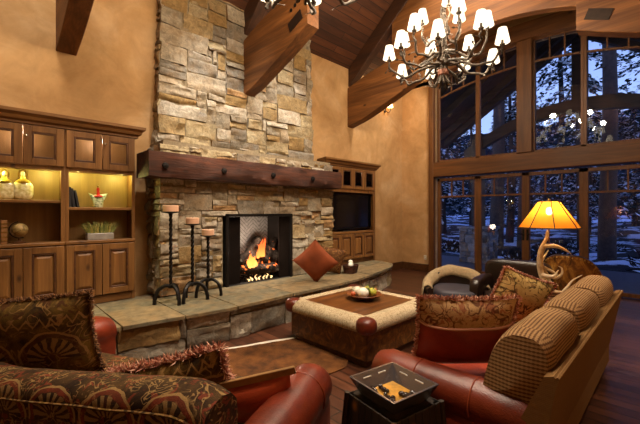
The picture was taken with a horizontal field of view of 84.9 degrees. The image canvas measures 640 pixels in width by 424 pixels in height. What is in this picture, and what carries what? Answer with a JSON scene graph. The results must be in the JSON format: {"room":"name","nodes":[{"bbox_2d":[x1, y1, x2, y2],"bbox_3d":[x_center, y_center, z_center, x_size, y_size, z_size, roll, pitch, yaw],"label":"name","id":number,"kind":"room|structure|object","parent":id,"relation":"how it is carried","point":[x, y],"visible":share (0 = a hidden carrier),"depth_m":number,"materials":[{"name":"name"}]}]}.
{"room":"living room","nodes":[
{"label":"living room","id":0,"kind":"room"},
{"bbox_2d":[0,0,401,295],"bbox_3d":[-1.735,-1.025,6.159,11.700,5.250,0.250,0,0,-44],"label":"wall","id":1,"kind":"structure","parent":0,"point":[111,77],"depth_m":5.02,"materials":[{"name":"paint"}]},
{"bbox_2d":[0,121,64,300],"bbox_3d":[-3.451,0.085,4.051,0.780,2.170,0.359,0,0,-44],"label":"bookcase","id":2,"kind":"object","parent":1,"relation":"in","point":[35,267],"visible":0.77,"depth_m":4.12,"materials":[{"name":"brown wood"}]},
{"bbox_2d":[0,220,7,243],"bbox_3d":[-3.575,0.225,3.956,0.057,0.270,0.183,0,0,-44],"label":"book","id":3,"kind":"object","parent":2,"relation":"on","point":[3,223],"visible":1,"depth_m":3.90,"materials":[{"name":"paper"}]},
{"bbox_2d":[0,168,13,198],"bbox_3d":[-3.566,-0.317,3.953,0.190,0.354,0.134,0,0,-44],"label":"glass jar","id":4,"kind":"object","parent":2,"relation":"on","point":[6,185],"visible":0.92,"depth_m":3.93,"materials":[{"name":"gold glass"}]},
{"bbox_2d":[8,221,27,243],"bbox_3d":[-3.469,0.233,4.048,0.150,0.254,0.150,0,0,1],"label":"desk globe","id":5,"kind":"object","parent":2,"relation":"on","point":[19,229],"visible":1,"depth_m":4.00,"materials":[{"name":"brown wood"}]},
{"bbox_2d":[14,169,33,199],"bbox_3d":[-3.451,-0.322,4.065,0.196,0.363,0.138,0,0,-44],"label":"glass jar","id":6,"kind":"object","parent":2,"relation":"on","point":[23,188],"visible":0.99,"depth_m":4.03,"materials":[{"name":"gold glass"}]},
{"bbox_2d":[0,240,64,248],"bbox_3d":[-3.467,0.380,4.067,0.780,0.040,0.315,0,0,-44],"label":"shelf","id":7,"kind":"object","parent":2,"relation":"on","point":[38,243],"depth_m":4.03,"materials":[{"name":"brown wood"}]},
{"bbox_2d":[0,105,145,139],"bbox_3d":[-3.156,-1.075,4.307,1.790,0.150,0.385,0,0,-44],"label":"trim","id":8,"kind":"structure","parent":1,"relation":"attached to","point":[7,114],"depth_m":4.20,"materials":[{"name":"brown wood"}]},
{"bbox_2d":[56,0,93,55],"bbox_3d":[-1.081,-4.023,2.241,0.246,3.966,6.280,0,0,-44],"label":"roof truss","id":9,"kind":"object","parent":1,"relation":"attached to","point":[72,16],"visible":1,"depth_m":4.12,"materials":[{"name":"wood"}]},
{"bbox_2d":[65,129,134,303],"bbox_3d":[-2.892,0.085,4.595,0.780,2.170,0.359,0,0,-44],"label":"bookcase","id":10,"kind":"object","parent":1,"relation":"in","point":[106,267],"visible":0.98,"depth_m":4.58,"materials":[{"name":"brown wood"}]},
{"bbox_2d":[74,190,79,206],"bbox_3d":[-3.092,-0.166,4.428,0.061,0.216,0.170,0,0,-44],"label":"book","id":11,"kind":"object","parent":10,"relation":"on","point":[75,191],"visible":0.7,"depth_m":4.37,"materials":[{"name":"paper"}]},
{"bbox_2d":[89,185,107,206],"bbox_3d":[-2.910,-0.205,4.591,0.194,0.290,0.110,0,0,-16],"label":"ceramic vase","id":12,"kind":"object","parent":10,"relation":"on","point":[97,199],"visible":0.9,"depth_m":4.57,"materials":[{"name":"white ceramic"}]},
{"bbox_2d":[80,221,118,239],"bbox_3d":[-2.894,0.228,4.578,0.561,0.265,0.193,0,0,-44],"label":"planter box","id":13,"kind":"object","parent":10,"relation":"on","point":[97,232],"visible":1,"depth_m":4.55,"materials":[{"name":"metal"}]},
{"bbox_2d":[65,237,134,244],"bbox_3d":[-2.908,0.380,4.611,0.780,0.040,0.315,0,0,-44],"label":"shelf","id":14,"kind":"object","parent":10,"relation":"on","point":[82,241],"depth_m":4.48,"materials":[{"name":"brown wood"}]},
{"bbox_2d":[391,261,401,270],"bbox_3d":[1.750,1.500,9.353,1.650,0.200,0.030,0,0,-44],"label":"baseboard","id":15,"kind":"structure","parent":1,"relation":"attached to","point":[398,265],"depth_m":9.72,"materials":[{"name":"brown wood"}]},
{"bbox_2d":[348,0,639,127],"bbox_3d":[2.912,-4.013,6.124,0.246,3.986,6.280,0,0,-44],"label":"roof truss","id":16,"kind":"object","parent":1,"relation":"attached to","point":[369,95],"visible":0.74,"depth_m":6.90,"materials":[{"name":"wood"}]},
{"bbox_2d":[224,0,428,75],"bbox_3d":[-0.658,-4.728,5.016,11.750,3.082,3.390,0,0,-44],"label":"ceiling","id":17,"kind":"structure","parent":0,"point":[343,31],"depth_m":7.44,"materials":[{"name":"wood"}]},
{"bbox_2d":[332,0,356,9],"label":"chandelier","id":18,"kind":"object","parent":17,"relation":"hanging from","point":[342,3],"depth_m":3.60,"materials":[{"name":"metal"}]},
{"bbox_3d":[0.505,-5.809,3.783,11.200,0.480,0.260,0,0,-44],"label":"beam","id":19,"kind":"structure","parent":17,"relation":"attached to","visible":0},
{"bbox_2d":[261,0,283,8],"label":"chandelier","id":20,"kind":"object","parent":19,"relation":"hanging from","point":[273,3],"depth_m":3.74,"materials":[{"name":"metal"}]},
{"bbox_2d":[304,0,320,14],"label":"chandelier","id":21,"kind":"object","parent":19,"relation":"hanging from","point":[312,4],"depth_m":3.70,"materials":[{"name":"metal"}]},
{"bbox_2d":[383,0,509,88],"bbox_3d":[1.754,-3.654,4.975,1.638,3.731,1.654,0,0,-44],"label":"chandelier","id":22,"kind":"object","parent":19,"relation":"hanging from","point":[483,18],"visible":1,"depth_m":4.83,"materials":[{"name":"metal"}]},
{"bbox_2d":[150,269,639,423],"bbox_3d":[0.559,1.700,3.836,11.750,0.200,6.680,0,0,-44],"label":"floor","id":23,"kind":"structure","parent":0,"point":[615,399],"depth_m":3.60,"materials":[{"name":"wood"}]},
{"bbox_2d":[0,316,331,423],"bbox_3d":[-1.160,1.190,2.299,2.423,0.820,1.265,0,0,19],"label":"sofa","id":24,"kind":"object","parent":23,"relation":"on","point":[27,395],"visible":0.73,"depth_m":1.72,"materials":[{"name":"fabric"}]},
{"bbox_2d":[0,289,107,371],"bbox_3d":[-1.960,0.845,2.353,0.950,0.670,0.298,0,0,-13],"label":"throw pillow","id":25,"kind":"object","parent":24,"relation":"on","point":[53,331],"visible":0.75,"depth_m":2.28,"materials":[{"name":"fabric"}]},
{"bbox_2d":[95,353,151,371],"bbox_3d":[-1.607,1.225,2.441,0.912,0.200,0.720,0,0,19],"label":"seat cushion","id":26,"kind":"object","parent":24,"relation":"on","point":[109,358],"depth_m":2.66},
{"bbox_2d":[103,339,236,383],"bbox_3d":[-0.806,1.000,1.958,0.790,0.619,0.223,0,0,0],"label":"throw pillow","id":27,"kind":"object","parent":24,"relation":"on","point":[208,365],"visible":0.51,"depth_m":1.90,"materials":[{"name":"patterned fabric"},{"name":"fringe"}]},
{"bbox_2d":[230,375,243,423],"bbox_3d":[-0.736,1.225,2.144,0.912,0.200,0.720,0,0,19],"label":"seat cushion","id":28,"kind":"object","parent":24,"relation":"on","point":[236,376],"depth_m":2.38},
{"bbox_2d":[219,366,295,422],"bbox_3d":[-0.382,1.100,1.974,0.671,0.518,0.215,0,0,-4],"label":"seat cushion","id":29,"kind":"object","parent":24,"relation":"on","point":[251,391],"visible":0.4,"depth_m":1.90,"materials":[{"name":"red leather"}]},
{"bbox_2d":[92,0,392,359],"bbox_3d":[-0.989,-0.976,5.549,7.519,5.149,1.665,0,0,-44],"label":"fireplace","id":30,"kind":"object","parent":23,"relation":"on","point":[201,107],"depth_m":5.49,"materials":[{"name":"stone"}]},
{"bbox_2d":[152,212,180,305],"bbox_3d":[-1.878,0.582,4.472,0.335,1.177,0.369,0,0,34],"label":"candle stand","id":31,"kind":"object","parent":30,"relation":"on","point":[174,286],"visible":0.98,"depth_m":4.48,"materials":[{"name":"black metal"}]},
{"bbox_2d":[163,205,178,211],"bbox_3d":[-1.917,-0.048,4.496,0.190,0.096,0.188,0,0,-44],"label":"pillar candle","id":32,"kind":"object","parent":31,"relation":"on","point":[166,208],"visible":0.94,"depth_m":4.42,"materials":[{"name":"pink wax"}]},
{"bbox_2d":[182,223,208,303],"bbox_3d":[-1.646,0.662,4.650,0.335,1.017,0.369,0,0,-17],"label":"candle stand","id":33,"kind":"object","parent":30,"relation":"on","point":[190,283],"visible":0.98,"depth_m":4.62,"materials":[{"name":"black metal"}]},
{"bbox_2d":[186,217,198,223],"bbox_3d":[-1.689,0.112,4.634,0.170,0.096,0.168,0,0,-44],"label":"pillar candle","id":34,"kind":"object","parent":33,"relation":"on","point":[192,220],"visible":0.98,"depth_m":4.56,"materials":[{"name":"pink wax"}]},
{"bbox_2d":[195,235,222,297],"bbox_3d":[-1.526,0.747,4.913,0.335,0.847,0.369,0,0,6],"label":"candle stand","id":35,"kind":"object","parent":30,"relation":"on","point":[207,279],"visible":0.86,"depth_m":4.89,"materials":[{"name":"black metal"}]},
{"bbox_2d":[202,229,213,235],"bbox_3d":[-1.572,0.282,4.916,0.170,0.096,0.168,0,0,-44],"label":"pillar candle","id":36,"kind":"object","parent":35,"relation":"on","point":[205,232],"visible":0.96,"depth_m":4.84,"materials":[{"name":"pink wax"}]},
{"bbox_2d":[229,217,239,284],"bbox_3d":[-1.383,0.615,5.580,0.226,1.070,0.043,0,0,-44],"label":"curtain","id":37,"kind":"object","parent":30,"relation":"hanging from","point":[234,222],"depth_m":5.59,"materials":[{"name":"metal"}]},
{"bbox_2d":[137,150,341,189],"bbox_3d":[-1.034,-0.630,5.904,3.650,0.340,0.533,0,0,-44],"label":"mantel beam","id":38,"kind":"structure","parent":30,"relation":"attached to","point":[151,164],"depth_m":5.25,"materials":[{"name":"brown wood"}]},
{"bbox_2d":[242,258,270,264],"bbox_3d":[-1.181,0.930,6.177,0.808,0.222,0.220,0,0,-44],"label":"log","id":39,"kind":"object","parent":30,"relation":"on","point":[259,260],"visible":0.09,"depth_m":6.20,"materials":[{"name":"brown wood"}]},
{"bbox_2d":[251,235,277,261],"bbox_3d":[-0.966,0.664,6.251,0.542,0.511,0.221,0,0,-28],"label":"log","id":40,"kind":"object","parent":39,"relation":"on","point":[256,240],"visible":0.61,"depth_m":6.17,"materials":[{"name":"brown wood"}]},
{"bbox_2d":[240,262,278,274],"bbox_3d":[-1.059,0.973,5.983,0.823,0.205,0.198,0,0,-41],"label":"log","id":41,"kind":"object","parent":30,"relation":"on","point":[271,267],"visible":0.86,"depth_m":5.94,"materials":[{"name":"brown wood"}]},
{"bbox_2d":[240,242,254,264],"bbox_3d":[-1.249,0.689,5.957,0.147,0.382,0.567,0,0,19],"label":"log","id":42,"kind":"object","parent":41,"relation":"on","point":[249,249],"visible":0.83,"depth_m":5.91,"materials":[{"name":"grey wood"}]},
{"bbox_2d":[262,237,277,262],"bbox_3d":[-0.898,0.680,6.284,0.163,0.443,0.477,0,0,20],"label":"log","id":43,"kind":"object","parent":41,"relation":"on","point":[273,241],"visible":0.85,"depth_m":6.26,"materials":[{"name":"brown wood"}]},
{"bbox_2d":[247,239,272,280],"bbox_3d":[-1.050,0.787,5.937,0.531,0.715,0.158,0,0,-44],"label":"flames","id":44,"kind":"object","parent":30,"relation":"on","point":[251,262],"visible":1,"depth_m":5.95,"materials":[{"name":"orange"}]},
{"bbox_2d":[244,0,318,96],"bbox_3d":[0.860,-4.013,4.003,0.246,3.986,6.100,0,0,-44],"label":"roof truss","id":45,"kind":"object","parent":30,"relation":"attached to","point":[272,41],"visible":0.94,"depth_m":5.57,"materials":[{"name":"wood"}]},
{"bbox_2d":[278,216,287,276],"bbox_3d":[-0.657,0.615,6.286,0.226,1.070,0.043,0,0,-44],"label":"curtain","id":46,"kind":"object","parent":30,"relation":"hanging from","point":[282,220],"depth_m":6.28,"materials":[{"name":"metal"}]},
{"bbox_2d":[293,239,338,281],"bbox_3d":[-0.074,0.825,5.813,0.746,0.768,0.296,0,0,-10],"label":"throw pillow","id":47,"kind":"object","parent":30,"relation":"on","point":[315,261],"visible":0.99,"depth_m":5.73,"materials":[{"name":"orange fabric"}]},
{"bbox_2d":[321,245,346,273],"bbox_3d":[0.198,0.900,6.537,0.609,0.586,0.209,0,0,-15],"label":"throw pillow","id":48,"kind":"object","parent":30,"relation":"on","point":[338,255],"visible":0.48,"depth_m":6.49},
{"bbox_2d":[342,263,358,273],"bbox_3d":[0.589,1.091,6.738,0.270,0.150,0.404,0,0,26],"label":"wicker basket","id":49,"kind":"object","parent":30,"relation":"on","point":[347,269],"visible":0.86,"depth_m":6.61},
{"bbox_2d":[330,165,374,264],"bbox_3d":[0.648,0.085,8.062,1.690,2.170,0.324,0,0,-44],"label":"tall cabinet","id":50,"kind":"object","parent":30,"relation":"on","point":[359,245],"visible":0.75,"depth_m":8.08,"materials":[{"name":"brown wood"}]},
{"bbox_2d":[317,156,380,170],"bbox_3d":[0.676,-1.075,8.033,1.900,0.150,0.385,0,0,-44],"label":"trim","id":51,"kind":"structure","parent":50,"relation":"on","point":[333,161],"depth_m":7.81,"materials":[{"name":"brown wood"}]},
{"bbox_2d":[333,230,374,234],"bbox_3d":[0.650,0.465,8.060,1.690,0.050,0.290,0,0,-44],"label":"countertop","id":52,"kind":"structure","parent":50,"relation":"on","point":[359,231],"depth_m":7.94,"materials":[{"name":"brown wood"}]},
{"bbox_2d":[330,193,370,231],"bbox_3d":[0.650,0.010,8.067,1.580,0.860,0.160,0,0,-44],"label":"television","id":53,"kind":"object","parent":52,"relation":"on","point":[350,211],"visible":0.84,"depth_m":8.05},
{"bbox_2d":[221,337,348,376],"bbox_3d":[-0.479,1.592,3.772,1.582,0.012,1.102,0,0,-25],"label":"cowhide rug","id":54,"kind":"object","parent":23,"relation":"on","point":[256,358],"visible":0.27,"depth_m":3.81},
{"bbox_2d":[285,284,419,366],"bbox_3d":[0.493,1.341,4.399,1.380,0.518,1.360,0,0,-44],"label":"coffee table","id":55,"kind":"object","parent":23,"relation":"on","point":[356,330],"visible":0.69,"depth_m":3.96,"materials":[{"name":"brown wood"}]},
{"bbox_2d":[346,290,381,299],"bbox_3d":[0.557,1.062,4.447,0.450,0.065,0.450,0,0,-44],"label":"wooden bowl","id":56,"kind":"object","parent":55,"relation":"on","point":[378,294],"visible":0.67,"depth_m":4.36,"materials":[{"name":"brown wood"}]},
{"bbox_2d":[357,287,368,296],"bbox_3d":[0.535,1.003,4.356,0.144,0.130,0.144,0,0,-44],"label":"garlic bulb","id":57,"kind":"object","parent":56,"relation":"in","point":[362,292],"visible":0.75,"depth_m":4.31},
{"bbox_2d":[341,389,446,423],"bbox_3d":[0.417,1.325,1.996,0.482,0.553,0.482,0,0,-34],"label":"side table","id":58,"kind":"object","parent":23,"relation":"on","point":[357,408],"visible":0.62,"depth_m":1.91,"materials":[{"name":"brown wood"}]},
{"bbox_2d":[349,362,438,414],"bbox_3d":[0.417,1.006,1.996,0.356,0.095,0.356,0,0,-34],"label":"tray","id":59,"kind":"object","parent":58,"relation":"on","point":[396,378],"visible":0.99,"depth_m":2.04,"materials":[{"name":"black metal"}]},
{"bbox_2d":[425,272,487,298],"bbox_3d":[2.110,1.260,5.454,0.920,0.680,0.800,0,0,18],"label":"tub chair","id":60,"kind":"object","parent":23,"relation":"on","point":[449,285],"visible":0.41,"depth_m":5.38,"materials":[{"name":"fabric"}]},
{"bbox_2d":[433,283,475,298],"bbox_3d":[2.098,1.270,5.416,0.660,0.240,0.720,0,0,18],"label":"seat cushion","id":61,"kind":"object","parent":60,"relation":"on","point":[441,289],"depth_m":5.23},
{"bbox_2d":[421,265,490,294],"bbox_3d":[2.160,1.178,5.612,1.026,0.606,0.561,0,0,18],"label":"throw blanket","id":62,"kind":"object","parent":60,"relation":"on","point":[432,277],"visible":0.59,"depth_m":5.67,"materials":[{"name":"beige fabric"}]},
{"bbox_2d":[371,275,622,423],"bbox_3d":[1.699,1.105,2.974,2.715,0.989,1.104,0,0,-44],"label":"sofa","id":63,"kind":"object","parent":23,"relation":"on","point":[547,367],"visible":0.83,"depth_m":1.99,"materials":[{"name":"brown leather"}]},
{"bbox_2d":[439,363,487,377],"bbox_3d":[1.204,1.215,2.649,1.130,0.190,0.880,0,0,-44],"label":"seat cushion","id":64,"kind":"object","parent":63,"relation":"on","point":[478,369],"depth_m":2.52,"materials":[{"name":"red leather"}]},
{"bbox_2d":[411,293,522,363],"bbox_3d":[0.981,0.809,2.391,0.726,0.546,0.273,0,0,-3],"label":"throw pillow","id":65,"kind":"object","parent":63,"relation":"on","point":[458,330],"visible":0.8,"depth_m":2.30,"materials":[{"name":"red leather"}]},
{"bbox_2d":[490,265,557,324],"bbox_3d":[1.916,0.843,3.393,0.701,0.693,0.236,0,0,-3],"label":"throw pillow","id":66,"kind":"object","parent":63,"relation":"on","point":[535,292],"visible":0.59,"depth_m":3.31,"materials":[{"name":"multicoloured fabric"}]},
{"bbox_2d":[483,307,577,403],"bbox_3d":[1.293,0.934,2.129,0.825,0.647,0.367,0,0,-44],"label":"cushion","id":67,"kind":"object","parent":63,"relation":"on","point":[535,347],"depth_m":1.87,"materials":[{"name":"fabric"}]},
{"bbox_2d":[543,288,599,334],"bbox_3d":[1.898,0.937,2.717,0.825,0.635,0.366,0,0,-44],"label":"cushion","id":68,"kind":"object","parent":63,"relation":"on","point":[583,304],"depth_m":2.49,"materials":[{"name":"fabric"}]},
{"bbox_2d":[570,275,612,308],"bbox_3d":[2.503,0.939,3.304,0.825,0.632,0.371,0,0,-44],"label":"cushion","id":69,"kind":"object","parent":63,"relation":"on","point":[602,286],"depth_m":3.08,"materials":[{"name":"fabric"}]},
{"bbox_2d":[469,258,552,297],"bbox_3d":[2.822,1.170,5.145,0.970,0.860,0.900,0,0,42],"label":"armchair","id":70,"kind":"object","parent":23,"relation":"on","point":[478,284],"visible":0.23,"depth_m":5.26,"materials":[{"name":"leather"}]},
{"bbox_2d":[484,288,492,297],"bbox_3d":[2.776,1.240,5.093,0.600,0.180,0.720,0,0,42],"label":"seat cushion","id":71,"kind":"object","parent":70,"relation":"on","point":[488,292],"depth_m":5.08,"materials":[{"name":"leather"}]},
{"bbox_2d":[544,254,602,290],"bbox_3d":[3.737,1.100,5.170,0.753,1.000,0.804,0,0,-42],"label":"chair","id":72,"kind":"object","parent":23,"relation":"on","point":[573,266],"visible":0.5,"depth_m":4.91,"materials":[{"name":"brindled cowhide fur"},{"name":"dark wood"},{"name":"brass nailheads"}]},
{"bbox_3d":[2.833,1.310,4.331,0.560,0.580,0.600,0,0,-44],"label":"end table","id":73,"kind":"object","parent":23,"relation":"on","visible":0},
{"bbox_2d":[517,199,581,296],"bbox_3d":[2.837,0.430,4.331,0.640,1.199,0.632,0,0,1],"label":"lamp","id":74,"kind":"object","parent":73,"relation":"on","point":[548,214],"visible":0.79,"depth_m":4.23,"materials":[{"name":"antler"},{"name":"parchment shade"},{"name":"aged brass"}]},
{"bbox_2d":[402,12,576,268],"bbox_3d":[4.610,-2.309,7.775,0.250,7.819,6.780,0,0,-44],"label":"wall","id":75,"kind":"structure","parent":0,"point":[415,104],"depth_m":9.57,"materials":[{"name":"paint"}]},
{"bbox_2d":[402,261,428,271],"bbox_3d":[2.631,1.500,9.609,0.030,0.200,0.890,0,0,-44],"label":"baseboard","id":76,"kind":"structure","parent":75,"relation":"attached to","point":[405,265],"depth_m":9.60,"materials":[{"name":"brown wood"}]},
{"bbox_2d":[429,80,434,271],"bbox_3d":[2.954,-0.925,9.226,0.140,5.050,0.130,0,0,-44],"label":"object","id":77,"kind":"structure","parent":75,"relation":"attached to","point":[431,90],"depth_m":9.16,"materials":[{"name":"brown wood"}]},
{"bbox_2d":[437,176,477,271],"bbox_3d":[3.461,0.355,8.813,0.090,2.450,1.030,0,0,-44],"label":"window","id":78,"kind":"structure","parent":75,"relation":"in","point":[439,181],"depth_m":8.93,"materials":[{"name":"brown wood"}]},
{"bbox_2d":[437,60,477,161],"bbox_3d":[3.461,-2.487,8.813,0.090,2.394,1.030,0,0,-44],"label":"window","id":79,"kind":"structure","parent":75,"relation":"in","point":[439,97],"depth_m":8.95,"materials":[{"name":"brown wood"}]},
{"bbox_2d":[478,45,516,157],"bbox_3d":[4.134,-2.519,8.121,0.090,2.459,0.900,0,0,-44],"label":"window","id":80,"kind":"structure","parent":75,"relation":"in","point":[514,46],"depth_m":8.38,"materials":[{"name":"brown wood"}]},
{"bbox_2d":[427,10,575,81],"bbox_3d":[4.463,-3.752,7.632,0.200,0.677,4.520,0,0,-44],"label":"arch","id":81,"kind":"object","parent":75,"relation":"attached to","point":[561,21],"visible":0.41,"depth_m":7.44,"materials":[{"name":"wood"}]},
{"bbox_2d":[478,172,525,273],"bbox_3d":[4.158,0.355,8.054,0.149,2.450,1.030,0,0,-44],"label":"door","id":82,"kind":"structure","parent":75,"relation":"in","point":[523,174],"depth_m":8.12,"materials":[{"name":"brown wood"}]},
{"bbox_2d":[433,140,639,177],"bbox_3d":[4.552,-1.100,7.719,0.310,0.380,4.360,0,0,-44],"label":"beam","id":83,"kind":"structure","parent":75,"relation":"attached to","point":[628,152],"depth_m":7.32,"materials":[{"name":"brown wood"}]},
{"bbox_2d":[516,38,532,152],"bbox_3d":[4.549,-2.510,7.715,0.360,2.440,0.300,0,0,-44],"label":"post","id":84,"kind":"object","parent":83,"relation":"on","point":[524,49],"visible":0.71,"depth_m":7.58,"materials":[{"name":"brown wood"}]},
{"bbox_2d":[526,168,583,260],"bbox_3d":[4.876,0.355,7.315,0.149,2.450,1.030,0,0,-44],"label":"door","id":85,"kind":"structure","parent":75,"relation":"in","point":[580,171],"depth_m":7.22,"materials":[{"name":"brown wood"}]},
{"bbox_2d":[533,29,583,151],"bbox_3d":[4.942,-2.519,7.289,0.090,2.459,0.900,0,0,-44],"label":"window","id":86,"kind":"structure","parent":75,"relation":"in","point":[564,33],"depth_m":7.26,"materials":[{"name":"brown wood"}]},
{"bbox_2d":[584,164,639,298],"bbox_3d":[5.615,0.355,6.597,0.090,2.450,1.030,0,0,-44],"label":"window","id":87,"kind":"structure","parent":75,"relation":"in","point":[634,166],"depth_m":6.83,"materials":[{"name":"brown wood"}]},
{"bbox_2d":[584,36,639,145],"bbox_3d":[5.615,-2.487,6.597,0.090,2.394,1.030,0,0,-44],"label":"window","id":88,"kind":"structure","parent":75,"relation":"in","point":[586,51],"depth_m":6.90,"materials":[{"name":"brown wood"}]},
{"label":"outside","id":89,"kind":"structure","parent":0,"visible":0},
{"bbox_2d":[442,215,639,273],"bbox_3d":[21.269,0.968,30.448,47.050,2.291,70.000,0,0,-44],"label":"snowy ground","id":90,"kind":"structure","parent":89,"point":[630,236],"depth_m":19.00,"materials":[{"name":"snow"}]},
{"bbox_2d":[442,239,459,252],"bbox_3d":[6.306,1.656,16.703,2.059,0.753,2.031,0,0,-33],"label":"bare shrub","id":91,"kind":"object","parent":90,"relation":"on","point":[454,243],"visible":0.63,"depth_m":16.64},
{"bbox_2d":[440,136,471,233],"bbox_3d":[8.430,-4.194,24.406,4.159,12.172,4.164,0,0,42],"label":"conifer","id":92,"kind":"object","parent":90,"relation":"on","point":[444,229],"visible":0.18,"depth_m":24.04,"materials":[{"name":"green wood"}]},
{"bbox_2d":[441,127,471,234],"bbox_3d":[6.018,-6.123,18.828,5.410,16.384,5.336,0,0,-27],"label":"conifer","id":93,"kind":"object","parent":90,"relation":"on","point":[453,143],"visible":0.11,"depth_m":18.40,"materials":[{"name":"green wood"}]},
{"bbox_2d":[447,124,490,224],"bbox_3d":[12.514,-3.929,28.820,4.174,11.084,4.232,0,0,-14],"label":"conifer","id":94,"kind":"object","parent":90,"relation":"on","point":[469,205],"visible":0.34,"depth_m":28.72,"materials":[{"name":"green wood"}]},
{"bbox_2d":[490,100,515,255],"bbox_3d":[7.846,-3.938,15.456,1.043,12.010,1.474,0,0,-10],"label":"pine tree","id":95,"kind":"object","parent":90,"relation":"on","point":[496,202],"visible":0.29,"depth_m":15.20,"materials":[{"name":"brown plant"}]},
{"bbox_2d":[486,91,545,242],"bbox_3d":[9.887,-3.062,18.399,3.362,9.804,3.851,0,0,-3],"label":"conifer","id":96,"kind":"object","parent":90,"relation":"on","point":[510,221],"visible":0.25,"depth_m":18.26,"materials":[{"name":"plant"}]},
{"bbox_2d":[507,146,528,248],"bbox_3d":[9.255,-4.096,16.421,1.007,12.009,1.451,0,0,15],"label":"pine tree","id":97,"kind":"object","parent":90,"relation":"on","point":[519,220],"visible":0.13,"depth_m":16.29,"materials":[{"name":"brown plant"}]},
{"bbox_2d":[498,248,545,260],"bbox_3d":[7.554,1.735,13.146,2.315,0.858,2.347,0,0,25],"label":"bare shrub","id":98,"kind":"object","parent":90,"relation":"on","point":[519,255],"visible":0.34,"depth_m":13.13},
{"bbox_2d":[504,95,553,215],"bbox_3d":[18.206,-4.515,30.267,4.553,11.744,3.976,0,0,35],"label":"conifer","id":99,"kind":"object","parent":90,"relation":"on","point":[543,147],"visible":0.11,"depth_m":29.86,"materials":[{"name":"plant"}]},
{"bbox_2d":[536,247,575,260],"bbox_3d":[9.174,1.624,13.557,1.854,0.678,1.828,0,0,-39],"label":"bare shrub","id":100,"kind":"object","parent":90,"relation":"on","point":[552,251],"visible":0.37,"depth_m":13.40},
{"bbox_2d":[515,51,600,223],"bbox_3d":[17.212,-8.271,25.279,5.968,19.726,6.052,0,0,15],"label":"conifer","id":101,"kind":"object","parent":90,"relation":"on","point":[551,63],"visible":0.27,"depth_m":25.24,"materials":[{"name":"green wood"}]},
{"bbox_2d":[531,237,594,252],"bbox_3d":[10.200,1.453,14.728,2.545,0.943,2.581,0,0,-22],"label":"bare shrub","id":102,"kind":"object","parent":90,"relation":"on","point":[563,243],"visible":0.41,"depth_m":14.66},
{"bbox_2d":[516,41,639,247],"bbox_3d":[11.911,-5.921,15.756,5.146,15.778,5.218,0,0,19],"label":"conifer","id":103,"kind":"object","parent":90,"relation":"on","point":[595,55],"visible":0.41,"depth_m":15.77,"materials":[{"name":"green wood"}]},
{"bbox_2d":[564,78,617,217],"bbox_3d":[22.009,-5.177,29.135,5.028,12.731,4.390,0,0,-20],"label":"conifer","id":104,"kind":"object","parent":90,"relation":"on","point":[573,213],"visible":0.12,"depth_m":28.80,"materials":[{"name":"plant"}]},
{"bbox_2d":[562,81,623,234],"bbox_3d":[16.072,-3.028,20.794,3.094,9.370,3.098,0,0,4],"label":"conifer","id":105,"kind":"object","parent":90,"relation":"on","point":[590,137],"visible":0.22,"depth_m":20.68,"materials":[{"name":"plant"}]},
{"bbox_2d":[595,44,623,260],"bbox_3d":[9.881,-4.200,12.223,1.373,12.010,1.158,0,0,-16],"label":"pine tree","id":106,"kind":"object","parent":90,"relation":"on","point":[607,209],"visible":0.57,"depth_m":11.91,"materials":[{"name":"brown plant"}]},
{"bbox_2d":[591,242,629,251],"bbox_3d":[11.540,1.386,13.978,1.482,0.549,1.502,0,0,-37],"label":"bare shrub","id":107,"kind":"object","parent":90,"relation":"on","point":[618,247],"visible":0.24,"depth_m":13.76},
{"bbox_2d":[589,50,639,216],"bbox_3d":[14.900,-5.698,15.485,5.393,15.070,5.468,0,0,20],"label":"conifer","id":108,"kind":"object","parent":90,"relation":"on","point":[632,201],"visible":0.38,"depth_m":16.13,"materials":[{"name":"plant"}]},
{"bbox_2d":[617,109,639,226],"bbox_3d":[22.059,-3.542,24.690,3.891,9.762,3.896,0,0,28],"label":"conifer","id":109,"kind":"object","parent":90,"relation":"on","point":[636,223],"visible":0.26,"depth_m":24.52,"materials":[{"name":"plant"}]},
{"bbox_2d":[621,137,639,228],"bbox_3d":[19.342,-4.447,18.644,5.350,12.184,4.671,0,0,-3],"label":"conifer","id":110,"kind":"object","parent":90,"relation":"on","point":[638,195],"visible":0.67,"depth_m":19.29,"materials":[{"name":"plant"}]},
{"bbox_2d":[626,252,639,271],"bbox_3d":[10.196,1.477,10.230,2.485,0.908,2.451,0,0,-32],"label":"bare shrub","id":111,"kind":"object","parent":90,"relation":"on","point":[632,263],"visible":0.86,"depth_m":10.54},
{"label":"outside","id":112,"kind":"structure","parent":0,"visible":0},
{"bbox_2d":[442,255,639,293],"bbox_3d":[6.093,1.765,9.412,3.940,0.170,13.000,0,0,-44],"label":"deck","id":113,"kind":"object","parent":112,"point":[627,282],"depth_m":9.12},
{"bbox_2d":[457,133,499,263],"bbox_3d":[5.363,-0.470,11.841,1.040,4.300,1.040,0,0,-44],"label":"porch post","id":114,"kind":"object","parent":113,"relation":"on","point":[490,234],"visible":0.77,"depth_m":11.65,"materials":[{"name":"stone"}]},
{"bbox_2d":[444,33,639,157],"bbox_3d":[7.280,-3.547,9.870,0.240,3.605,7.800,0,0,-44],"label":"truss","id":115,"kind":"object","parent":114,"relation":"on","point":[626,100],"visible":0.71,"depth_m":9.90,"materials":[{"name":"wood"}]},
{"bbox_2d":[441,35,566,148],"bbox_3d":[4.922,-3.885,10.645,4.100,3.290,4.400,0,0,-44],"label":"roof","id":116,"kind":"structure","parent":115,"relation":"on","point":[459,106],"depth_m":10.79,"materials":[{"name":"wood"}]},
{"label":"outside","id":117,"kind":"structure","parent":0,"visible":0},
{"bbox_2d":[444,109,639,216],"bbox_3d":[34.659,-6.497,51.140,29.000,18.194,165.000,0,0,-44],"label":"wooded hill","id":118,"kind":"structure","parent":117,"point":[545,133],"depth_m":49.38,"materials":[{"name":"snow"}]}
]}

